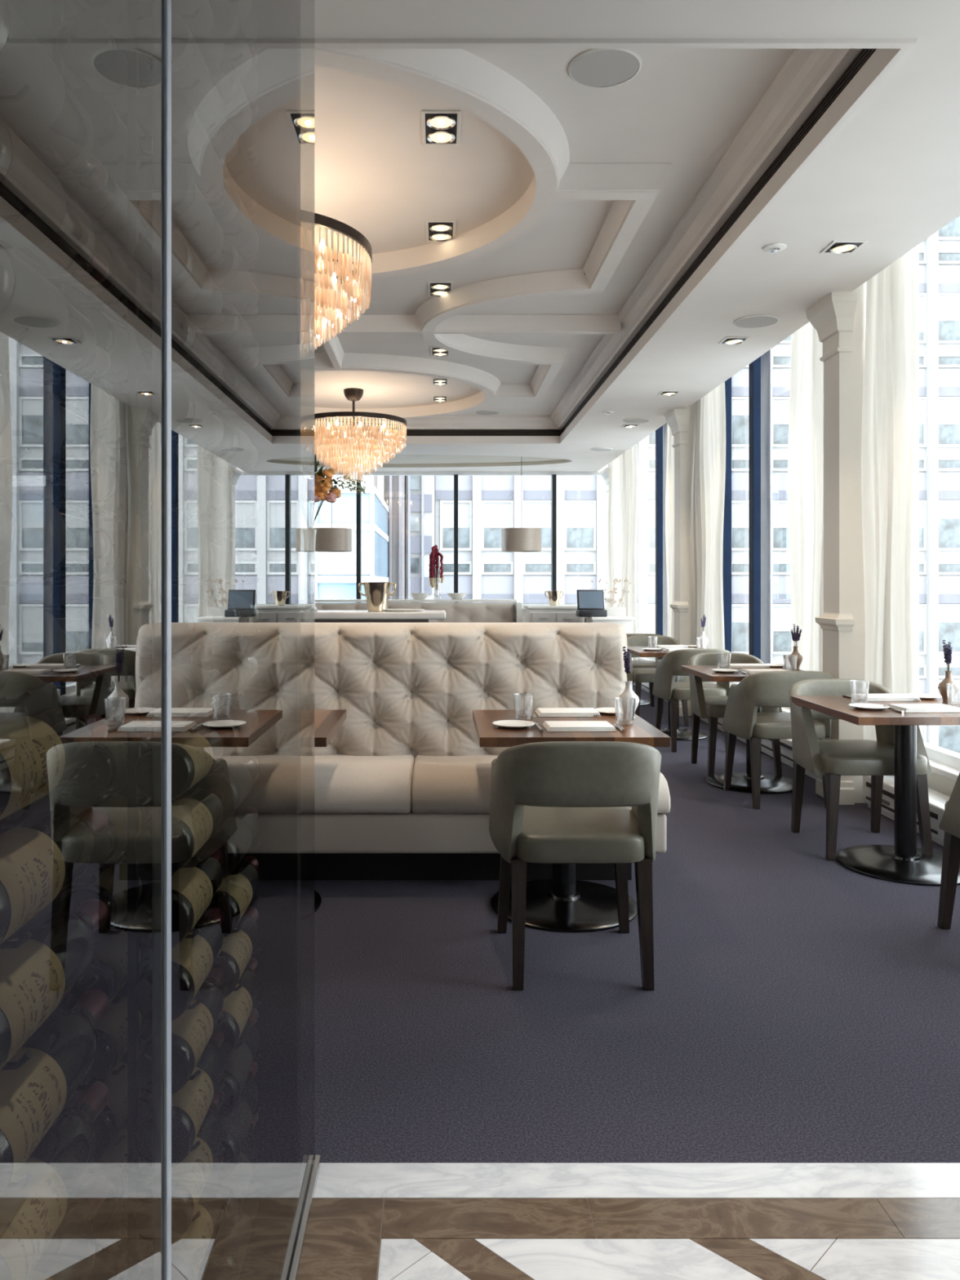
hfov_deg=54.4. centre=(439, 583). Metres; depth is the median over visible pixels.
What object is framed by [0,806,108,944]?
wine bottle
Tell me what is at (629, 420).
ceiling speaker
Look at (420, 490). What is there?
window
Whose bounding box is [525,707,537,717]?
knife
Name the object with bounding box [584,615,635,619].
countertop
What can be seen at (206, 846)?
wine bottle
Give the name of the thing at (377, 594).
ice bucket
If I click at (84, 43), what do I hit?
wine bottle
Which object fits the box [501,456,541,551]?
pendant lamp
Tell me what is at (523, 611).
wall
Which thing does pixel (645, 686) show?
baseboard heater
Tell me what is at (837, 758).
dining chair
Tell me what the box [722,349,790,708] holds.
window
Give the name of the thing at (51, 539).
wine bottle
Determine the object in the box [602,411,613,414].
sprinkler
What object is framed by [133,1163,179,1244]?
wine bottle
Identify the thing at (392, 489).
stone tower
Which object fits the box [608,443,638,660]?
curtain
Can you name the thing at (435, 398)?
recessed light
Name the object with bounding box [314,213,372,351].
crystal chandelier
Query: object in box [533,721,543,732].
fork
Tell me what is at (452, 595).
serving bowl
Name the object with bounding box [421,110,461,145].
recessed light
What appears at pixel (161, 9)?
glass panel edge
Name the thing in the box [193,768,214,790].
wine bottle
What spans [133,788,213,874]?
wine bottle
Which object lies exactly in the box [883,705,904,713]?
fork
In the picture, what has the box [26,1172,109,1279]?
wine bottle
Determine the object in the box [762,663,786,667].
plate
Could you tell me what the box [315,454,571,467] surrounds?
trim
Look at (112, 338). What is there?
wine bottle
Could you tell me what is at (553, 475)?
window
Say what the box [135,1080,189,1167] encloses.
wine bottle
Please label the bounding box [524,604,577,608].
countertop
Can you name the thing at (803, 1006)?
floor
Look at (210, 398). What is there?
wine bottle
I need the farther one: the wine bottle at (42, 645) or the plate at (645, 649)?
the plate at (645, 649)
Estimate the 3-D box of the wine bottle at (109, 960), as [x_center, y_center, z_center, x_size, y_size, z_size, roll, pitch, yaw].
[-0.480,0.550,1.404,0.076,0.077,0.300,0,0,0]
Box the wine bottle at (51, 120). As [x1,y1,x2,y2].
[0,0,108,191]
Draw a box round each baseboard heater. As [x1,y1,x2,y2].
[632,681,667,702]
[700,717,817,779]
[862,775,950,846]
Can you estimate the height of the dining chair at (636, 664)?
0.810 m
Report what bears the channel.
on the floor at (399, 1259)
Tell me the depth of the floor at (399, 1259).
1.82 m
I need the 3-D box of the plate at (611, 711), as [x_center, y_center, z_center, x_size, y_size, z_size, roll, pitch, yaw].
[0.774,0.572,4.162,0.173,0.015,0.173,0,0,0]
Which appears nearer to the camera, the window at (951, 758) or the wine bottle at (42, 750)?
the wine bottle at (42, 750)
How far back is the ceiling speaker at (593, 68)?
3.67 m
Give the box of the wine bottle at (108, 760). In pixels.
[62,723,151,799]
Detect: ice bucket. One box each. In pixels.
[357,582,396,611]
[544,591,564,605]
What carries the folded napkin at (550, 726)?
on the pedestal table at (562, 903)
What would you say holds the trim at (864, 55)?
attached to the ceiling
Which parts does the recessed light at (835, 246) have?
bulb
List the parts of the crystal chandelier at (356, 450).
rod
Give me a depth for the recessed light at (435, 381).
9.41 m
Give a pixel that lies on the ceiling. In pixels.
(888, 179)
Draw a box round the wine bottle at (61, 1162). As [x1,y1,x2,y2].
[0,1080,110,1279]
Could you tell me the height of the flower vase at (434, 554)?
0.750 m
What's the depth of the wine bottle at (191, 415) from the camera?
1.26 m
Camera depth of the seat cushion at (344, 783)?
4.00 m
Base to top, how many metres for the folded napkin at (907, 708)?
0.018 m
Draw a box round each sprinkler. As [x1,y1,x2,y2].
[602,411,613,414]
[762,243,786,252]
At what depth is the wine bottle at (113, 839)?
1.31 m
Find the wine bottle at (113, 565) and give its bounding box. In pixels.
[70,525,146,581]
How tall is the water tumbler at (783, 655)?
0.108 m
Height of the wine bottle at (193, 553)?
0.077 m
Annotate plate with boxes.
[384,608,425,611]
[492,720,534,728]
[594,707,622,715]
[640,648,661,650]
[684,644,699,647]
[711,668,738,672]
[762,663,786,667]
[848,702,889,710]
[905,693,942,699]
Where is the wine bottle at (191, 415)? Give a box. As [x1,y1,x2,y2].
[135,379,216,453]
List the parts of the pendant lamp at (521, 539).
rod, lamp shade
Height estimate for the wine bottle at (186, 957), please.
0.077 m
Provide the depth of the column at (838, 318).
5.61 m
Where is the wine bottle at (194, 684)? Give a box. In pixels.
[134,660,217,726]
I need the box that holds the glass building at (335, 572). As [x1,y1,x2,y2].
[314,485,388,599]
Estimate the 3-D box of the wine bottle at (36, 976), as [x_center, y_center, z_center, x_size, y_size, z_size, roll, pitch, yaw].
[-0.370,0.353,0.852,0.076,0.077,0.300,0,0,0]
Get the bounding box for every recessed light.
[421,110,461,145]
[425,220,456,241]
[427,281,453,296]
[430,346,449,356]
[431,377,448,385]
[431,395,448,402]
[621,424,639,427]
[657,391,680,395]
[718,337,750,344]
[820,240,867,253]
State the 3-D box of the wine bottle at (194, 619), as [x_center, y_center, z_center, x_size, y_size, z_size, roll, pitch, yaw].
[-0.370,0.058,1.392,0.076,0.077,0.300,-1,0,0]
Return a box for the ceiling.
[314,0,959,471]
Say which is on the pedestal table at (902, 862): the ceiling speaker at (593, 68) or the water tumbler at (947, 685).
the water tumbler at (947, 685)
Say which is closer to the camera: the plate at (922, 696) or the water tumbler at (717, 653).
the plate at (922, 696)
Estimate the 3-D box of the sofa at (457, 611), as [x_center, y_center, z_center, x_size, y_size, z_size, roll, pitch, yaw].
[-1.075,0.770,12.450,4.350,1.100,1.000,0,0,0]
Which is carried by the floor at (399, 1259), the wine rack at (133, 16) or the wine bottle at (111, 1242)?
the wine rack at (133, 16)
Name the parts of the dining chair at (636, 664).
seat, backrest, leg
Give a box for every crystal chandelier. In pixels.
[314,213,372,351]
[314,387,406,483]
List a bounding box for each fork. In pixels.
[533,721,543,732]
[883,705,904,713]
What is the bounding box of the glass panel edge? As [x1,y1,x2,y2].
[151,0,171,1279]
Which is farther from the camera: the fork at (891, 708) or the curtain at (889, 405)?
the curtain at (889, 405)
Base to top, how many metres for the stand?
1.020 m
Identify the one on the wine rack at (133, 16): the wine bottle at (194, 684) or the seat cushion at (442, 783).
the wine bottle at (194, 684)
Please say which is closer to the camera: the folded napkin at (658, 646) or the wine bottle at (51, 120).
the wine bottle at (51, 120)
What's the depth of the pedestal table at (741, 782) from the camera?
6.08 m
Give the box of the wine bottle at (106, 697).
[57,659,151,720]
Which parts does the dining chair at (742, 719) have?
leg, leg, backrest, seat, leg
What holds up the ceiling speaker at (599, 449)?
attached to the ceiling
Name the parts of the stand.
panel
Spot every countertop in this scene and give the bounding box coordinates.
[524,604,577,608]
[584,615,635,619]
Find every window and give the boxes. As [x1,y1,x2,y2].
[314,466,604,607]
[405,475,435,599]
[646,422,667,660]
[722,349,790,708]
[911,244,959,769]
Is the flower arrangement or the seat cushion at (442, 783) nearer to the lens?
the seat cushion at (442, 783)
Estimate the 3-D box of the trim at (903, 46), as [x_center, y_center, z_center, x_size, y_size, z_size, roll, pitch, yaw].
[-0.905,-1.719,7.220,4.840,0.012,8.530,0,0,0]
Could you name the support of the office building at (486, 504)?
on the ground
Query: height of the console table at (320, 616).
1.108 m
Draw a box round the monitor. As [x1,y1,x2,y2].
[576,589,607,617]
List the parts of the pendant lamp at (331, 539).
rod, lamp shade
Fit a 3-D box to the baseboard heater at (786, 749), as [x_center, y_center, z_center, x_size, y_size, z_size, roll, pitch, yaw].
[2.592,1.220,7.570,0.196,0.200,3.300,0,0,0]
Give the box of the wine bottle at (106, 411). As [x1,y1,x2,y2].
[57,380,151,453]
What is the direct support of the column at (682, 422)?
attached to the wall at (944, 785)
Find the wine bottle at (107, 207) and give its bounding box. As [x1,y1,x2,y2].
[58,171,150,263]
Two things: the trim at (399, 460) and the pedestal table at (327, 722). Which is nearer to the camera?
the pedestal table at (327, 722)
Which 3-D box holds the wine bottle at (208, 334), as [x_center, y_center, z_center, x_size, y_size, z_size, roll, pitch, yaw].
[-0.370,-0.435,1.681,0.076,0.077,0.300,0,0,0]
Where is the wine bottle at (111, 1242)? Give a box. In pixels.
[87,1159,151,1279]
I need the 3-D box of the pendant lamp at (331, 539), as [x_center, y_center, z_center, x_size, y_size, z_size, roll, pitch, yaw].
[-1.480,-1.107,12.850,0.550,1.335,0.550,0,0,0]
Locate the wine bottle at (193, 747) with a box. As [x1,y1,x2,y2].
[134,724,216,799]
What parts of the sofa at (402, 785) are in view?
backrest, seat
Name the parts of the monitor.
screen frame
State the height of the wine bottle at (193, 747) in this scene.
0.077 m
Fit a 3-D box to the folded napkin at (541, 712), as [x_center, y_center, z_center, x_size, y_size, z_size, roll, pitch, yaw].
[0.567,0.571,4.135,0.270,0.018,0.176,0,0,-1]
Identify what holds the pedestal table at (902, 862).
on the floor at (803, 1006)
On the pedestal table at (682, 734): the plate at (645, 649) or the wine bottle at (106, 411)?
the plate at (645, 649)
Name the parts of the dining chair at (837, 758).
leg, leg, backrest, seat, leg, leg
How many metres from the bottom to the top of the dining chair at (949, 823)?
0.810 m
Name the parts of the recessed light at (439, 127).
bulb, bulb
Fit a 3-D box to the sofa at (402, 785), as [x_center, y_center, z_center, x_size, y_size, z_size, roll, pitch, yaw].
[-0.674,0.761,4.452,3.316,1.118,0.997,0,0,0]
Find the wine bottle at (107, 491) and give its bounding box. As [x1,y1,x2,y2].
[55,458,151,517]
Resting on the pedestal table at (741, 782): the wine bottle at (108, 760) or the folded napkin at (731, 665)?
the folded napkin at (731, 665)
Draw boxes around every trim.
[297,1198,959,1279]
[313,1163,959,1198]
[314,38,917,444]
[314,48,671,420]
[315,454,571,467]
[391,48,876,435]
[415,1239,825,1279]
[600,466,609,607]
[637,657,959,781]
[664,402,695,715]
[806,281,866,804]
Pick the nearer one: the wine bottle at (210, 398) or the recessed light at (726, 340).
the wine bottle at (210, 398)
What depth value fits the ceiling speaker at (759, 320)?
6.11 m
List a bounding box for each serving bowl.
[409,592,429,599]
[447,592,466,599]
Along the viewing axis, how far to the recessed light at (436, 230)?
5.37 m
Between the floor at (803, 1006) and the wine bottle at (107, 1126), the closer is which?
the wine bottle at (107, 1126)
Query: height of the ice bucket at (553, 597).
0.187 m
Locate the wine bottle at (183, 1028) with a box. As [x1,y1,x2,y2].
[134,990,199,1094]
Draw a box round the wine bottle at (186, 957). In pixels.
[134,914,205,1021]
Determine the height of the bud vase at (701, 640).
0.308 m
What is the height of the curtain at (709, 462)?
3.305 m
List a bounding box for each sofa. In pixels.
[314,599,522,622]
[314,622,670,879]
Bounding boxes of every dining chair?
[488,741,661,990]
[626,633,663,713]
[626,635,689,726]
[652,648,731,751]
[688,652,782,777]
[721,671,833,808]
[788,678,933,860]
[937,772,959,929]
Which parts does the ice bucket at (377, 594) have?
handle, handle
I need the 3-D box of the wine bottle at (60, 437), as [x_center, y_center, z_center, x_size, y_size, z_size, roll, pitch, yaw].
[-0.370,-0.140,0.853,0.076,0.077,0.300,0,0,0]
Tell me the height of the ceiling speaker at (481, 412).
0.010 m
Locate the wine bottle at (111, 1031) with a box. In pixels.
[80,963,151,1084]
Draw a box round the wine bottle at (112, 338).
[81,306,151,390]
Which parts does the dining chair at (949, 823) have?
leg, backrest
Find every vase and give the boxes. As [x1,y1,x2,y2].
[428,544,444,597]
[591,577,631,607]
[617,646,639,718]
[697,613,708,648]
[788,624,802,670]
[937,640,959,703]
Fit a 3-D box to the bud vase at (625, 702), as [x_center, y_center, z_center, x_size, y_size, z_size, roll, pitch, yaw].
[0.815,0.426,4.020,0.092,0.308,0.092,0,0,17]
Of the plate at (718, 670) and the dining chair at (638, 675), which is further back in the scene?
the dining chair at (638, 675)
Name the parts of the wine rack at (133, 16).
post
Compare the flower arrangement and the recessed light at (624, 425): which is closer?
the flower arrangement
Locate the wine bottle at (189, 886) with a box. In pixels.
[133,849,210,947]
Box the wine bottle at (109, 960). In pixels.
[58,913,151,1009]
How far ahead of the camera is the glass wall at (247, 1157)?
1.45 m
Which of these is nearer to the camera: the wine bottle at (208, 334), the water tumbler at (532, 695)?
the wine bottle at (208, 334)
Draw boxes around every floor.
[116,1198,959,1279]
[314,684,959,1163]
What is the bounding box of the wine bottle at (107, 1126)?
[92,1023,151,1160]
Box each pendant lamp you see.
[314,502,351,551]
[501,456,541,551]
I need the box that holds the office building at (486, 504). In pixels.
[435,215,959,753]
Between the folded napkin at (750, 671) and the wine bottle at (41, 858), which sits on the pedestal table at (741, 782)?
the folded napkin at (750, 671)
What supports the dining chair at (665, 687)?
on the floor at (803, 1006)
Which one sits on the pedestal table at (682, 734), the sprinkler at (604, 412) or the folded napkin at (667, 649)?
the folded napkin at (667, 649)
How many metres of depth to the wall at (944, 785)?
5.06 m
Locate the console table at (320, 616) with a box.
[314,610,445,622]
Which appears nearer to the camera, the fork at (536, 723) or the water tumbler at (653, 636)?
the fork at (536, 723)
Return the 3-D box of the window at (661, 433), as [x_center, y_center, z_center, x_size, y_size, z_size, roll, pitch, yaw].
[2.822,-0.580,11.750,0.155,3.130,4.400,0,0,0]
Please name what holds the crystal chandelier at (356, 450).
hanging from the ceiling
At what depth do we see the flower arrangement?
7.05 m
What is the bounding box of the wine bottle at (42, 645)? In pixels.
[0,604,109,698]
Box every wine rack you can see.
[113,0,218,1033]
[127,0,218,1279]
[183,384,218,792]
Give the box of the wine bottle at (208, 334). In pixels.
[195,324,211,341]
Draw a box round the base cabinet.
[524,604,582,622]
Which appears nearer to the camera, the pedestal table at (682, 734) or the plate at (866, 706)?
the plate at (866, 706)
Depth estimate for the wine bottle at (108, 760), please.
1.27 m
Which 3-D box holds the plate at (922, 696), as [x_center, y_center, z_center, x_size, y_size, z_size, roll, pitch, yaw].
[2.434,0.572,4.702,0.173,0.015,0.173,0,0,0]
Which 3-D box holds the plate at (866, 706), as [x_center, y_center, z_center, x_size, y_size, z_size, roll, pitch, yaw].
[1.986,0.572,4.315,0.173,0.015,0.173,0,0,0]
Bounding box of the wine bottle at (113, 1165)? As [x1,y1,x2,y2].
[88,1089,151,1233]
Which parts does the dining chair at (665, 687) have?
leg, leg, backrest, seat, leg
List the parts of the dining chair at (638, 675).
leg, backrest, seat, leg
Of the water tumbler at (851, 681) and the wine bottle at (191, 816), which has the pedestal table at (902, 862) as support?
the water tumbler at (851, 681)
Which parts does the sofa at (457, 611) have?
cap rail, post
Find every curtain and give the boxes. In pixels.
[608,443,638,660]
[665,424,674,638]
[693,382,725,684]
[787,321,823,739]
[861,246,917,741]
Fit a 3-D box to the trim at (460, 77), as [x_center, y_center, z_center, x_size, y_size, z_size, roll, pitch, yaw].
[-0.905,-1.978,7.145,4.570,0.124,7.816,0,0,0]
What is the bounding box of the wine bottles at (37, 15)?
[11,0,103,1108]
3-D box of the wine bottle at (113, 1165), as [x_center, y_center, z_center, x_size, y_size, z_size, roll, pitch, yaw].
[-0.480,0.846,1.409,0.076,0.077,0.300,0,0,0]
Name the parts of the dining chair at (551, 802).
leg, leg, backrest, seat, leg, leg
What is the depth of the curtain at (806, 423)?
6.48 m
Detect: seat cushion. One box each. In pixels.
[314,754,414,813]
[412,754,670,813]
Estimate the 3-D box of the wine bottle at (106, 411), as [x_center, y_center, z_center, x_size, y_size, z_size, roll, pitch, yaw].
[-0.480,-0.238,1.405,0.076,0.077,0.300,0,0,0]
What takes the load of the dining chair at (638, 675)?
on the floor at (803, 1006)
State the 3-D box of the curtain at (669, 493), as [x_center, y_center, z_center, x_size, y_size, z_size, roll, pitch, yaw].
[2.556,-0.573,10.011,0.102,3.305,0.919,0,0,0]
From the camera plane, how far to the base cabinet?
11.73 m
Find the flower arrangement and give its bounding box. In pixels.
[314,454,367,611]
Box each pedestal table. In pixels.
[314,709,346,912]
[472,709,671,932]
[626,633,650,706]
[627,646,709,740]
[680,665,804,794]
[791,695,959,886]
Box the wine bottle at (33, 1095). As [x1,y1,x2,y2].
[0,988,109,1196]
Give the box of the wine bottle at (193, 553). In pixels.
[134,525,218,581]
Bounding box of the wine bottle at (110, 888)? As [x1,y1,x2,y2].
[57,848,151,942]
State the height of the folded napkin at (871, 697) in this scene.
0.018 m
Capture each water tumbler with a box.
[512,693,533,720]
[613,697,635,725]
[647,635,657,648]
[717,653,730,668]
[782,654,797,671]
[849,680,869,703]
[946,683,959,707]
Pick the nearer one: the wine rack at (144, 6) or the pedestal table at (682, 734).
the wine rack at (144, 6)
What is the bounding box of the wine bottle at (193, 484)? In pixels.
[134,452,217,516]
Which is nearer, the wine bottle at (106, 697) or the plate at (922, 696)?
the wine bottle at (106, 697)
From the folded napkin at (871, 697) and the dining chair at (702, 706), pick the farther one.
the dining chair at (702, 706)
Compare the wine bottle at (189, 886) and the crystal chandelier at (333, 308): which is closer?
the wine bottle at (189, 886)
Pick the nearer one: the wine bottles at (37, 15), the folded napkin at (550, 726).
the wine bottles at (37, 15)
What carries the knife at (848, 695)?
on the pedestal table at (902, 862)
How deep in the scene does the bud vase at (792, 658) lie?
6.23 m
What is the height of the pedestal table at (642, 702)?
0.740 m
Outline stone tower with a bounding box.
[373,475,405,599]
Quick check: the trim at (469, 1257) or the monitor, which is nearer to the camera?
the trim at (469, 1257)
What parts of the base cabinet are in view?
door, door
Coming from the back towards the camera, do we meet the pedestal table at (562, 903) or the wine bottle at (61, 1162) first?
the pedestal table at (562, 903)
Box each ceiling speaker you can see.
[475,410,499,415]
[568,48,641,87]
[590,447,612,451]
[622,417,649,422]
[733,314,778,328]
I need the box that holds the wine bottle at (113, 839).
[84,786,151,871]
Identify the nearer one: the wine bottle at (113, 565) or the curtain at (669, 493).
the wine bottle at (113, 565)
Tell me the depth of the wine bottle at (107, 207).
1.28 m
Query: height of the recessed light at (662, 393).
0.022 m
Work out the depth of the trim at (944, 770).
4.99 m
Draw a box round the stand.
[584,607,635,688]
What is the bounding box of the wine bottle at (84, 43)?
[55,13,151,153]
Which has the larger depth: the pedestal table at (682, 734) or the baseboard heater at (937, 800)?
the pedestal table at (682, 734)
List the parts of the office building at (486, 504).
pane, pane, pane, pane, pane, pane, pane, pane, pane, pane, pane, pane, pane, pane, pane, pane, pane, pane, pane, pane, pane, pane, pane, pane, pane, pane, pane, pane, pane, pane, pane, pane, pane, pane, pane, pane, pane, pane, pane, pane, pane, pane, pane, pane, pane, pane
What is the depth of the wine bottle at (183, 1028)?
1.25 m
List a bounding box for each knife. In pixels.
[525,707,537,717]
[613,723,625,733]
[842,693,865,702]
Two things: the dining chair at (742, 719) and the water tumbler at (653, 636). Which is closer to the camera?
the dining chair at (742, 719)
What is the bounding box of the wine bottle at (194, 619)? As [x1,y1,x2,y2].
[133,595,218,653]
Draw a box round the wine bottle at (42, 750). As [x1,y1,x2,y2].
[0,706,108,820]
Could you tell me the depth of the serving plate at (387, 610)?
7.01 m
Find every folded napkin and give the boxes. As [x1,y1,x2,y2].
[534,707,601,716]
[542,720,616,731]
[653,644,688,648]
[663,648,695,651]
[724,663,770,668]
[740,668,787,674]
[852,693,920,701]
[888,703,959,712]
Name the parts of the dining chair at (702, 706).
leg, leg, backrest, seat, leg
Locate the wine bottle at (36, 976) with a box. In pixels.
[0,898,108,1070]
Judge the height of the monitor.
0.329 m
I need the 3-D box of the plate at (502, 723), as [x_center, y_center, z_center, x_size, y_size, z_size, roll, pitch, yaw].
[0.300,0.572,3.775,0.173,0.015,0.173,0,0,0]
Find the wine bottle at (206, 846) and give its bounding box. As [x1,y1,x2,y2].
[197,838,210,853]
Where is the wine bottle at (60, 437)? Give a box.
[0,367,108,476]
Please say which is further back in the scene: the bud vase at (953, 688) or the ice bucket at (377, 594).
the ice bucket at (377, 594)
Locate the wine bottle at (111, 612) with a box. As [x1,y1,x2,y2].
[65,595,146,653]
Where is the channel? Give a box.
[288,1155,320,1279]
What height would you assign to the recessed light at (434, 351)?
0.022 m
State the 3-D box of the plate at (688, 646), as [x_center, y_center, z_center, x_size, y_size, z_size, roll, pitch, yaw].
[2.294,0.572,8.462,0.173,0.015,0.173,0,0,0]
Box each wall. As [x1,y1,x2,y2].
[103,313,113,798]
[171,0,314,1279]
[522,609,584,622]
[637,659,955,796]
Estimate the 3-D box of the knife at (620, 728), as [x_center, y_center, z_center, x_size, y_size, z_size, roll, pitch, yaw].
[0.716,0.571,3.729,0.025,0.019,0.228,0,0,2]
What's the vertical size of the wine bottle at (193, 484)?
0.077 m
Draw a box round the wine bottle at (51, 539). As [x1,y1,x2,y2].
[0,488,110,580]
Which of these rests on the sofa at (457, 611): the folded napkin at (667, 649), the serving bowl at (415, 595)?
the serving bowl at (415, 595)
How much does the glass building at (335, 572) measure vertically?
14.810 m
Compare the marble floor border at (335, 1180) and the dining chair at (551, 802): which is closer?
the marble floor border at (335, 1180)
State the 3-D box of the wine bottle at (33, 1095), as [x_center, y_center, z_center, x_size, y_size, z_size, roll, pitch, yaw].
[-0.370,0.452,0.855,0.076,0.077,0.300,0,0,0]
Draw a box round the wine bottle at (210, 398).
[194,386,215,407]
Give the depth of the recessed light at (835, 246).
4.77 m

